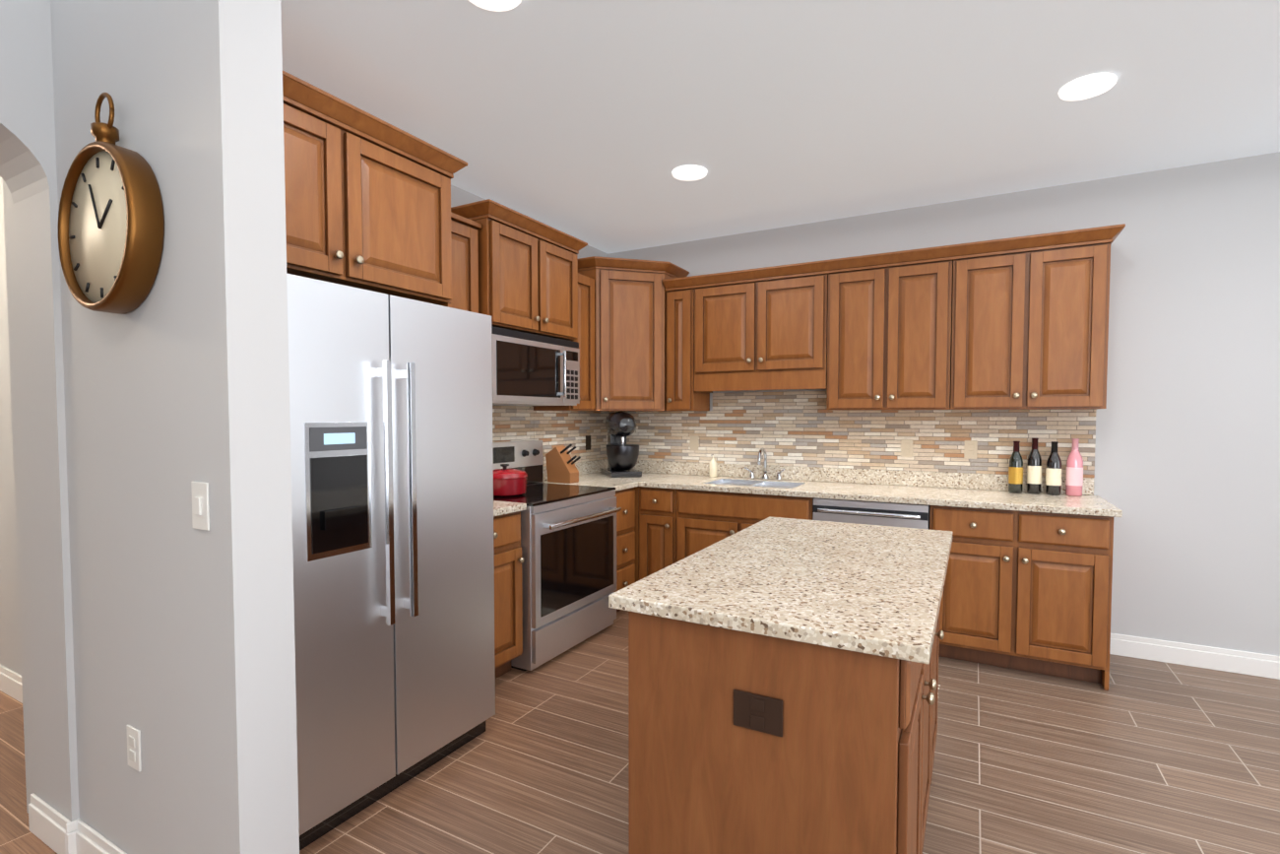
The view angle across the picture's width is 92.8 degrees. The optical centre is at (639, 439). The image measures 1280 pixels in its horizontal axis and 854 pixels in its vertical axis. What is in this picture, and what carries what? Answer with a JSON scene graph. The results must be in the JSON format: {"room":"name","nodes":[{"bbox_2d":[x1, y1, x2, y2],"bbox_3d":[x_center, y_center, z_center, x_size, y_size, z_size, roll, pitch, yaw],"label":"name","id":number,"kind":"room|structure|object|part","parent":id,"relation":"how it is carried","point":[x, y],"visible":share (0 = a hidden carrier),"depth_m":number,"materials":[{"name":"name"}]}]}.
{"room":"kitchen","nodes":[
{"label":"kitchen","id":0,"kind":"room"},
{"bbox_2d":[0,175,21,675],"bbox_3d":[-3.898,-0.277,3.479,4.450,3.050,0.140,1,2,29],"label":"wall","id":1,"kind":"structure","parent":0,"point":[10,647],"depth_m":2.97,"materials":[{"name":"grey paint"}]},
{"bbox_2d":[0,664,22,703],"bbox_3d":[-3.873,1.190,3.423,4.300,0.122,0.030,1,2,29],"label":"baseboard","id":2,"kind":"structure","parent":1,"relation":"attached to","point":[11,683],"depth_m":2.99,"materials":[{"name":"white wood"}]},
{"bbox_2d":[0,0,79,821],"bbox_3d":[-3.063,0.017,-0.213,0.280,2.740,4.900,1,2,29],"label":"wall","id":3,"kind":"structure","parent":0,"point":[28,162],"depth_m":1.89,"materials":[{"name":"grey paint"}]},
{"bbox_2d":[50,0,299,853],"bbox_3d":[-1.449,-0.058,1.777,1.190,2.740,0.145,1,2,29],"label":"wall","id":4,"kind":"structure","parent":0,"point":[176,382],"depth_m":1.54,"materials":[{"name":"grey paint"}]},
{"bbox_2d":[28,792,127,853],"bbox_3d":[-1.487,1.253,1.756,1.222,0.122,0.054,1,2,29],"label":"baseboard","id":5,"kind":"structure","parent":4,"relation":"attached to","point":[53,828],"depth_m":1.90,"materials":[{"name":"white wood"}]},
{"bbox_2d":[58,92,164,314],"bbox_3d":[-1.402,-0.621,1.602,0.430,0.568,0.074,1,2,29],"label":"clock","id":6,"kind":"object","parent":4,"relation":"attached to","point":[110,228],"visible":1,"depth_m":1.57,"materials":[{"name":"gold metal"}]},
{"bbox_2d":[126,724,141,770],"bbox_3d":[-1.420,0.865,1.708,0.072,0.115,0.008,1,2,29],"label":"outlet","id":7,"kind":"object","parent":4,"relation":"attached to","point":[134,759],"visible":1,"depth_m":1.70,"materials":[{"name":"white plastic"}]},
{"bbox_2d":[191,481,209,530],"bbox_3d":[-1.079,0.163,1.492,0.072,0.116,0.012,1,2,29],"label":"light switch","id":8,"kind":"object","parent":4,"relation":"attached to","point":[200,507],"visible":1,"depth_m":1.49,"materials":[{"name":"white plastic"}]},
{"bbox_2d":[2,179,607,813],"bbox_3d":[-1.203,-0.127,3.612,0.150,2.740,3.600,1,2,29],"label":"wall","id":9,"kind":"structure","parent":0,"point":[460,197],"depth_m":2.06,"materials":[{"name":"grey paint"}]},
{"bbox_2d":[282,69,467,307],"bbox_3d":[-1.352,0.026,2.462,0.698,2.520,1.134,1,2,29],"label":"upper cabinet","id":10,"kind":"object","parent":9,"relation":"attached to","point":[367,201],"visible":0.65,"depth_m":2.33,"materials":[{"name":"brown wood"}]},
{"bbox_2d":[450,210,482,314],"bbox_3d":[-1.137,-0.665,3.200,0.339,1.005,0.498,1,2,29],"label":"upper cabinet","id":11,"kind":"object","parent":9,"relation":"attached to","point":[466,231],"depth_m":3.25,"materials":[{"name":"brown wood"}]},
{"bbox_2d":[454,202,580,344],"bbox_3d":[-0.783,-0.964,3.766,0.404,0.631,0.846,1,2,29],"label":"upper cabinet","id":12,"kind":"object","parent":9,"relation":"attached to","point":[514,270],"depth_m":3.58,"materials":[{"name":"brown wood"}]},
{"bbox_2d":[491,325,579,405],"bbox_3d":[-0.761,-0.426,3.774,0.452,0.420,0.840,1,2,29],"label":"microwave","id":13,"kind":"object","parent":12,"relation":"attached to","point":[530,369],"visible":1,"depth_m":3.63,"materials":[{"name":"silver metal"}]},
{"bbox_2d":[492,405,610,466],"bbox_3d":[-0.834,0.039,4.112,0.017,0.528,2.340,1,2,29],"label":"backsplash","id":14,"kind":"structure","parent":9,"relation":"attached to","point":[554,428],"depth_m":4.47,"materials":[{"name":"beige tile"}]},
{"bbox_2d":[532,274,594,410],"bbox_3d":[-0.533,-0.674,4.300,0.339,0.940,0.304,1,2,29],"label":"upper cabinet","id":15,"kind":"object","parent":9,"relation":"attached to","point":[587,347],"depth_m":4.25,"materials":[{"name":"brown wood"}]},
{"bbox_2d":[585,435,590,449],"bbox_3d":[-0.411,0.026,4.860,0.008,0.115,0.072,1,2,29],"label":"outlet","id":16,"kind":"object","parent":9,"relation":"attached to","point":[588,442],"visible":1,"depth_m":4.85,"materials":[{"name":"brown plastic"}]},
{"bbox_2d":[577,256,689,411],"bbox_3d":[-0.122,-0.758,4.620,0.746,1.085,0.746,1,2,29],"label":"upper cabinet","id":17,"kind":"object","parent":9,"relation":"attached to","point":[630,326],"visible":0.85,"depth_m":4.41,"materials":[{"name":"brown wood"}]},
{"bbox_2d":[0,609,1279,853],"bbox_3d":[-0.580,1.359,2.154,11.900,0.120,11.650,1,2,29],"label":"floor","id":18,"kind":"structure","parent":0,"point":[1140,755],"depth_m":2.37,"materials":[{"name":"brown wood"}]},
{"bbox_2d":[286,273,495,850],"bbox_3d":[-1.222,0.386,2.402,0.940,1.805,0.950,1,2,29],"label":"refrigerator","id":19,"kind":"object","parent":18,"relation":"on","point":[391,445],"visible":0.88,"depth_m":2.12,"materials":[{"name":"silver metal"}]},
{"bbox_2d":[493,511,524,678],"bbox_3d":[-0.997,0.818,3.179,0.659,0.884,0.498,1,2,29],"label":"base cabinet","id":20,"kind":"object","parent":18,"relation":"on","point":[508,559],"visible":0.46,"depth_m":3.14,"materials":[{"name":"brown wood"}]},
{"bbox_2d":[493,500,526,515],"bbox_3d":[-1.002,0.307,3.162,0.648,0.135,0.498,1,2,29],"label":"countertop","id":21,"kind":"structure","parent":20,"relation":"on","point":[499,507],"depth_m":3.13,"materials":[{"name":"stone"}]},
{"bbox_2d":[492,440,621,670],"bbox_3d":[-0.614,0.631,3.733,0.733,1.215,0.846,1,2,29],"label":"range","id":22,"kind":"object","parent":18,"relation":"on","point":[568,539],"depth_m":3.51,"materials":[{"name":"silver metal"}]},
{"bbox_3d":[-0.796,0.234,3.587,0.270,0.182,0.320,1,2,29],"label":"dutch oven","id":23,"kind":"part","parent":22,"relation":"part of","materials":[{"name":"red metal"}]},
{"bbox_2d":[613,487,635,612],"bbox_3d":[-0.375,0.775,4.308,0.659,0.884,0.374,1,2,29],"label":"base cabinet","id":24,"kind":"object","parent":18,"relation":"on","point":[625,541],"visible":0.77,"depth_m":4.19,"materials":[{"name":"brown wood"}]},
{"bbox_2d":[542,462,639,491],"bbox_3d":[-0.386,0.266,4.268,0.660,0.135,0.328,1,2,29],"label":"countertop","id":25,"kind":"structure","parent":24,"relation":"on","point":[590,474],"depth_m":4.39,"materials":[{"name":"stone"}]},
{"bbox_2d":[545,443,580,483],"bbox_3d":[-0.528,0.163,4.251,0.247,0.269,0.110,1,2,29],"label":"knife block","id":26,"kind":"object","parent":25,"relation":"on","point":[560,465],"visible":1,"depth_m":4.22,"materials":[{"name":"brown wood"}]},
{"bbox_2d":[600,411,641,477],"bbox_3d":[-0.150,0.030,4.747,0.419,0.498,0.419,1,2,29],"label":"stand mixer","id":27,"kind":"object","parent":25,"relation":"on","point":[621,454],"visible":1,"depth_m":4.60,"materials":[{"name":"black metal"}]},
{"bbox_2d":[634,486,685,581],"bbox_3d":[0.294,0.767,4.516,0.371,0.884,0.629,1,2,29],"label":"base cabinet","id":28,"kind":"object","parent":18,"relation":"on","point":[672,526],"depth_m":4.25,"materials":[{"name":"brown wood"}]},
{"bbox_2d":[685,489,814,557],"bbox_3d":[0.762,0.777,4.259,1.005,0.884,0.629,1,2,29],"label":"base cabinet","id":29,"kind":"object","parent":18,"relation":"on","point":[711,517],"depth_m":4.00,"materials":[{"name":"brown wood"}]},
{"bbox_2d":[577,458,1122,516],"bbox_3d":[1.039,0.274,4.059,3.358,0.135,0.678,1,2,29],"label":"countertop","id":30,"kind":"structure","parent":29,"relation":"on","point":[970,489],"depth_m":3.88,"materials":[{"name":"stone"}]},
{"bbox_2d":[708,453,716,477],"bbox_3d":[0.553,0.197,4.607,0.060,0.175,0.065,1,2,29],"label":"soap dispenser","id":31,"kind":"object","parent":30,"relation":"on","point":[713,468],"visible":1,"depth_m":4.59,"materials":[{"name":"beige plastic"}]},
{"bbox_2d":[704,478,805,488],"bbox_3d":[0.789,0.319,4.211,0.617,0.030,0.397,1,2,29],"label":"sink","id":32,"kind":"object","parent":30,"relation":"in","point":[768,483],"visible":0.44,"depth_m":4.35,"materials":[{"name":"silver metal"}]},
{"bbox_2d":[744,447,785,480],"bbox_3d":[0.879,0.176,4.370,0.308,0.236,0.188,1,2,29],"label":"faucet","id":33,"kind":"object","parent":30,"relation":"on","point":[766,477],"visible":0.98,"depth_m":4.41,"materials":[{"name":"silver metal"}]},
{"bbox_2d":[1008,441,1023,493],"bbox_3d":[2.258,0.165,3.659,0.076,0.311,0.076,1,2,29],"label":"wine bottle","id":34,"kind":"object","parent":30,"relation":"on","point":[1015,476],"visible":1,"depth_m":3.63,"materials":[{"name":"black glass"}]},
{"bbox_2d":[1026,437,1041,494],"bbox_3d":[2.348,0.156,3.626,0.076,0.331,0.076,1,2,29],"label":"wine bottle","id":35,"kind":"object","parent":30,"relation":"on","point":[1034,473],"visible":1,"depth_m":3.60,"materials":[{"name":"black glass"}]},
{"bbox_2d":[1045,441,1061,495],"bbox_3d":[2.424,0.168,3.567,0.076,0.311,0.076,1,2,29],"label":"wine bottle","id":36,"kind":"object","parent":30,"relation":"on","point":[1054,477],"visible":1,"depth_m":3.54,"materials":[{"name":"black glass"}]},
{"bbox_2d":[1065,438,1083,496],"bbox_3d":[2.517,0.160,3.528,0.082,0.331,0.082,1,2,29],"label":"wine bottle","id":37,"kind":"object","parent":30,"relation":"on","point":[1074,476],"visible":1,"depth_m":3.50,"materials":[{"name":"pink glass"}]},
{"bbox_2d":[628,536,952,853],"bbox_3d":[0.594,0.862,2.008,0.701,0.884,1.340,1,2,29],"label":"kitchen island","id":38,"kind":"object","parent":18,"relation":"on","point":[783,685],"depth_m":1.43,"materials":[{"name":"brown wood"}]},
{"bbox_2d":[608,516,953,666],"bbox_3d":[0.584,0.401,2.004,0.750,0.035,1.405,1,2,29],"label":"island countertop","id":39,"kind":"structure","parent":38,"relation":"on","point":[858,589],"depth_m":1.64,"materials":[{"name":"beige stone"}]},
{"bbox_2d":[813,497,929,529],"bbox_3d":[1.474,0.794,3.834,0.646,0.882,0.651,1,2,29],"label":"dishwasher","id":40,"kind":"object","parent":18,"relation":"on","point":[905,515],"visible":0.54,"depth_m":3.55,"materials":[{"name":"silver metal"}]},
{"bbox_2d":[929,505,1113,690],"bbox_3d":[2.129,0.806,3.490,0.829,0.884,0.659,1,2,29],"label":"base cabinet","id":41,"kind":"object","parent":18,"relation":"on","point":[1028,591],"visible":0.88,"depth_m":3.21,"materials":[{"name":"brown wood"}]},
{"bbox_2d":[280,0,1279,254],"bbox_3d":[1.435,-1.458,0.939,7.300,0.120,11.650,1,2,29],"label":"ceiling","id":42,"kind":"structure","parent":0,"point":[594,122],"depth_m":2.59,"materials":[{"name":"white paint"}]},
{"bbox_2d":[468,0,520,11],"bbox_3d":[-0.470,-1.429,1.937,0.196,0.012,0.196,1,2,29],"label":"recessed light","id":43,"kind":"object","parent":42,"relation":"in","point":[498,5],"visible":0.92,"depth_m":2.00,"materials":[{"name":"white"}]},
{"bbox_2d":[672,164,706,181],"bbox_3d":[0.276,-1.484,3.397,0.196,0.012,0.196,1,2,29],"label":"recessed light","id":44,"kind":"object","parent":42,"relation":"in","point":[689,172],"visible":0.94,"depth_m":3.39,"materials":[{"name":"white"}]},
{"bbox_2d":[1058,72,1117,100],"bbox_3d":[1.844,-1.451,2.513,0.196,0.012,0.196,1,2,29],"label":"recessed light","id":45,"kind":"object","parent":42,"relation":"in","point":[1088,87],"visible":1,"depth_m":2.50,"materials":[{"name":"white"}]},
{"bbox_2d":[607,151,1279,655],"bbox_3d":[2.833,-0.124,3.531,7.300,2.740,0.150,1,2,29],"label":"wall","id":46,"kind":"structure","parent":0,"point":[1188,451],"depth_m":3.37,"materials":[{"name":"grey paint"}]},
{"bbox_2d":[662,275,713,411],"bbox_3d":[0.361,-0.685,4.590,0.222,0.942,0.339,1,2,29],"label":"upper cabinet","id":47,"kind":"object","parent":46,"relation":"attached to","point":[684,392],"depth_m":4.44,"materials":[{"name":"brown wood"}]},
{"bbox_2d":[689,435,698,450],"bbox_3d":[0.421,0.030,4.756,0.072,0.115,0.008,1,2,29],"label":"outlet","id":48,"kind":"object","parent":46,"relation":"attached to","point":[693,442],"visible":1,"depth_m":4.75,"materials":[{"name":"beige plastic"}]},
{"bbox_2d":[694,259,828,377],"bbox_3d":[0.872,-0.807,4.303,0.935,0.676,0.339,1,2,29],"label":"upper cabinet","id":49,"kind":"object","parent":46,"relation":"attached to","point":[766,321],"depth_m":4.13,"materials":[{"name":"brown wood"}]},
{"bbox_2d":[610,390,1096,477],"bbox_3d":[1.188,-0.075,4.343,3.333,0.538,0.014,1,2,29],"label":"backsplash","id":50,"kind":"structure","parent":46,"relation":"attached to","point":[802,428],"depth_m":4.20,"materials":[{"name":"beige tile"}]},
{"bbox_2d":[824,247,954,410],"bbox_3d":[1.601,-0.659,3.908,0.717,0.942,0.339,1,2,29],"label":"upper cabinet","id":51,"kind":"object","parent":46,"relation":"attached to","point":[891,315],"depth_m":3.74,"materials":[{"name":"brown wood"}]},
{"bbox_2d":[900,439,912,456],"bbox_3d":[1.762,0.058,4.019,0.072,0.115,0.008,1,2,29],"label":"outlet","id":52,"kind":"object","parent":46,"relation":"attached to","point":[906,447],"visible":1,"depth_m":4.02,"materials":[{"name":"beige plastic"}]},
{"bbox_2d":[963,440,977,458],"bbox_3d":[2.086,0.064,3.840,0.072,0.115,0.008,1,2,29],"label":"outlet","id":53,"kind":"object","parent":46,"relation":"attached to","point":[971,449],"visible":1,"depth_m":3.84,"materials":[{"name":"beige plastic"}]},
{"bbox_2d":[954,227,1115,409],"bbox_3d":[2.242,-0.646,3.555,0.748,0.942,0.339,1,2,29],"label":"upper cabinet","id":54,"kind":"object","parent":46,"relation":"attached to","point":[1017,323],"depth_m":3.39,"materials":[{"name":"brown wood"}]},
{"bbox_2d":[1109,633,1279,679],"bbox_3d":[4.269,1.217,2.696,3.630,0.122,0.015,1,2,29],"label":"baseboard","id":55,"kind":"structure","parent":46,"relation":"attached to","point":[1193,655],"depth_m":3.35,"materials":[{"name":"white wood"}]}
]}

